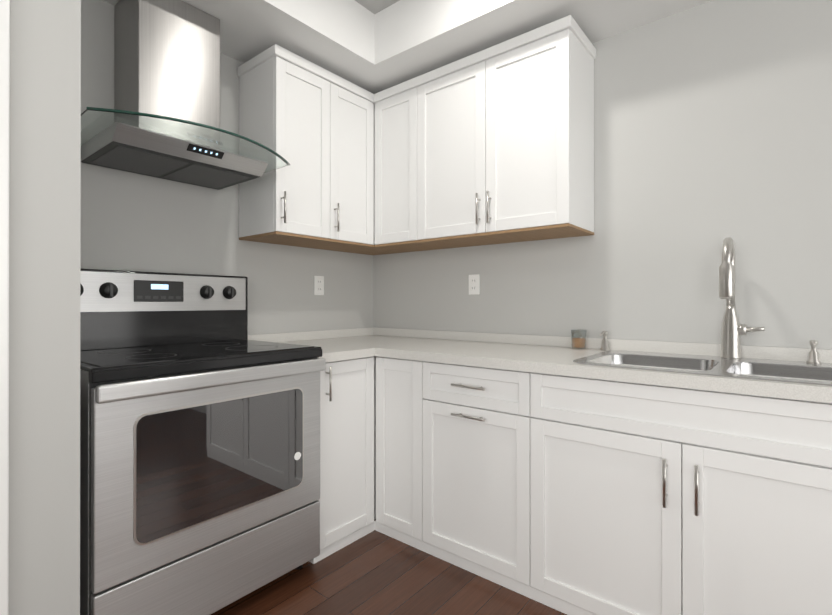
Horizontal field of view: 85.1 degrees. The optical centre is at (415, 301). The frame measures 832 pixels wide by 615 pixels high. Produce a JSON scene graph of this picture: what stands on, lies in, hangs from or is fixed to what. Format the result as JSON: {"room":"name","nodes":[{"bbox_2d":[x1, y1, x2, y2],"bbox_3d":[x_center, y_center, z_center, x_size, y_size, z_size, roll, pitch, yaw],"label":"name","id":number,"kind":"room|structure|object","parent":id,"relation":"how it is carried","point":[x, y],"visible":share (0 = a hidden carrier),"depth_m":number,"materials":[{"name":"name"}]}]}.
{"room":"kitchen","nodes":[
{"label":"kitchen","id":0,"kind":"room"},
{"bbox_2d":[9,0,80,614],"bbox_3d":[-1.690,-0.193,0.349,0.120,2.650,2.344,0,0,39],"label":"wall","id":1,"kind":"structure","parent":0,"point":[44,275],"depth_m":1.15,"materials":[{"name":"grey paint"}]},
{"bbox_2d":[0,0,9,614],"bbox_3d":[-1.327,0.078,0.776,0.144,2.110,0.930,0,0,39],"label":"door frame","id":2,"kind":"structure","parent":1,"relation":"attached to","point":[4,275],"depth_m":1.09,"materials":[{"name":"white"}]},
{"bbox_2d":[80,0,372,334],"bbox_3d":[-0.886,-0.189,2.466,0.100,2.650,1.956,0,0,39],"label":"wall","id":3,"kind":"structure","parent":0,"point":[130,221],"depth_m":2.20,"materials":[{"name":"grey paint"}]},
{"bbox_2d":[81,0,289,189],"bbox_3d":[-0.928,-0.901,1.842,0.616,0.694,0.770,0,0,39],"label":"range hood","id":4,"kind":"object","parent":3,"relation":"attached to","point":[161,119],"visible":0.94,"depth_m":1.82,"materials":[{"name":"metal"}]},
{"bbox_2d":[237,44,328,246],"bbox_3d":[-0.667,-0.772,2.394,0.328,0.880,0.386,0,0,39],"label":"upper cabinet","id":5,"kind":"object","parent":3,"relation":"attached to","point":[280,89],"depth_m":2.24,"materials":[{"name":"white wood"}]},
{"bbox_2d":[314,276,323,294],"bbox_3d":[-0.586,-0.099,2.748,0.010,0.116,0.072,0,0,39],"label":"electrical outlet","id":6,"kind":"object","parent":3,"relation":"attached to","point":[318,285],"visible":1,"depth_m":2.74,"materials":[{"name":"white plastic"}]},
{"bbox_2d":[309,67,372,250],"bbox_3d":[-0.470,-0.771,2.592,0.385,0.880,0.396,0,0,39],"label":"upper cabinet","id":7,"kind":"object","parent":3,"relation":"attached to","point":[346,107],"depth_m":2.50,"materials":[{"name":"white wood"}]},
{"bbox_2d":[355,0,399,13],"bbox_3d":[0.006,-1.569,0.235,4.300,0.100,4.300,0,0,39],"label":"ceiling","id":8,"kind":"structure","parent":0,"point":[374,6],"depth_m":2.31,"materials":[{"name":"grey paint"}]},
{"bbox_2d":[211,519,566,614],"bbox_3d":[0.006,1.181,0.230,4.300,0.100,4.300,0,0,39],"label":"floor","id":9,"kind":"structure","parent":0,"point":[374,572],"depth_m":1.78,"materials":[{"name":"brown wood"}]},
{"bbox_2d":[80,269,325,614],"bbox_3d":[-0.895,0.504,1.794,0.681,1.262,0.824,0,0,39],"label":"range","id":10,"kind":"object","parent":9,"relation":"on","point":[199,453],"visible":0.9,"depth_m":1.58,"materials":[{"name":"silver metal"}]},
{"bbox_2d":[309,353,375,563],"bbox_3d":[-0.534,0.700,2.278,0.677,0.870,0.379,0,0,39],"label":"base cabinet","id":11,"kind":"object","parent":9,"relation":"on","point":[347,500],"depth_m":2.11,"materials":[{"name":"white wood"}]},
{"bbox_2d":[266,333,451,360],"bbox_3d":[-0.355,0.246,2.526,0.643,0.040,0.988,0,0,39],"label":"countertop","id":12,"kind":"structure","parent":11,"relation":"on","point":[330,346],"depth_m":2.51,"materials":[{"name":"white stone"}]},
{"bbox_2d":[376,353,431,554],"bbox_3d":[0.107,0.700,2.351,0.363,0.870,0.677,0,0,39],"label":"base cabinet","id":13,"kind":"object","parent":9,"relation":"on","point":[403,384],"depth_m":2.13,"materials":[{"name":"white wood"}]},
{"bbox_2d":[432,365,511,589],"bbox_3d":[0.425,0.700,2.130,0.635,0.870,0.618,0,0,39],"label":"base cabinet","id":14,"kind":"object","parent":9,"relation":"on","point":[472,408],"depth_m":1.89,"materials":[{"name":"white wood"}]},
{"bbox_2d":[512,373,831,614],"bbox_3d":[0.998,0.699,1.665,1.067,0.870,0.618,0,0,39],"label":"base cabinet","id":15,"kind":"object","parent":9,"relation":"on","point":[603,476],"depth_m":1.43,"materials":[{"name":"white wood"}]},
{"bbox_2d":[376,341,831,404],"bbox_3d":[0.704,0.245,1.889,1.805,0.040,0.643,0,0,39],"label":"countertop","id":16,"kind":"structure","parent":15,"relation":"on","point":[552,360],"depth_m":1.62,"materials":[{"name":"white stone"}]},
{"bbox_2d":[571,329,586,348],"bbox_3d":[0.777,0.179,2.166,0.072,0.090,0.072,0,0,39],"label":"tumbler","id":17,"kind":"object","parent":16,"relation":"on","point":[578,342],"visible":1,"depth_m":2.15,"materials":[{"name":"clear glass"}]},
{"bbox_2d":[600,331,610,350],"bbox_3d":[0.864,0.179,2.085,0.046,0.090,0.092,0,0,39],"label":"soap dispenser","id":18,"kind":"object","parent":16,"relation":"on","point":[605,344],"depth_m":2.09,"materials":[{"name":"silver metal"}]},
{"bbox_2d":[568,349,831,384],"bbox_3d":[1.057,0.312,1.606,0.850,0.183,0.570,0,0,39],"label":"sink","id":19,"kind":"object","parent":16,"relation":"in","point":[766,368],"depth_m":1.67,"materials":[{"name":"silver metal"}]},
{"bbox_2d":[719,237,763,356],"bbox_3d":[1.215,-0.012,1.696,0.140,0.464,0.227,0,0,39],"label":"faucet","id":20,"kind":"object","parent":16,"relation":"on","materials":[{"name":"silver metal"}]},
{"bbox_2d":[806,340,821,363],"bbox_3d":[1.412,0.179,1.607,0.043,0.083,0.084,0,0,39],"label":"soap dispenser","id":21,"kind":"object","parent":16,"relation":"on","point":[813,358],"depth_m":1.61,"materials":[{"name":"silver metal"}]},
{"bbox_2d":[103,0,712,93],"bbox_3d":[0.752,-1.384,1.075,4.200,0.265,1.856,0,0,39],"label":"ceiling","id":22,"kind":"structure","parent":0,"point":[361,46],"depth_m":2.14,"materials":[{"name":"white paint"}]},
{"bbox_2d":[373,0,831,349],"bbox_3d":[1.368,-0.190,1.832,4.200,2.650,0.100,0,0,39],"label":"wall","id":23,"kind":"structure","parent":0,"point":[712,125],"depth_m":1.94,"materials":[{"name":"grey paint"}]},
{"bbox_2d":[373,74,436,250],"bbox_3d":[-0.017,-0.771,2.642,0.388,0.880,0.385,0,0,39],"label":"upper cabinet","id":24,"kind":"object","parent":23,"relation":"attached to","point":[398,110],"depth_m":2.54,"materials":[{"name":"white wood"}]},
{"bbox_2d":[469,274,478,294],"bbox_3d":[0.332,-0.099,2.601,0.072,0.116,0.010,0,0,39],"label":"electrical outlet","id":25,"kind":"object","parent":23,"relation":"attached to","point":[473,284],"visible":1,"depth_m":2.60,"materials":[{"name":"white plastic"}]},
{"bbox_2d":[413,15,595,248],"bbox_3d":[0.409,-0.772,2.333,0.888,0.880,0.328,0,0,39],"label":"upper cabinet","id":26,"kind":"object","parent":23,"relation":"attached to","point":[494,144],"depth_m":2.12,"materials":[{"name":"white wood"}]},
{"bbox_2d":[248,328,831,362],"bbox_3d":[0.345,0.200,1.958,2.448,0.050,0.988,0,0,39],"label":"backsplash","id":27,"kind":"structure","parent":23,"relation":"attached to","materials":[{"name":"stone"}]}
]}

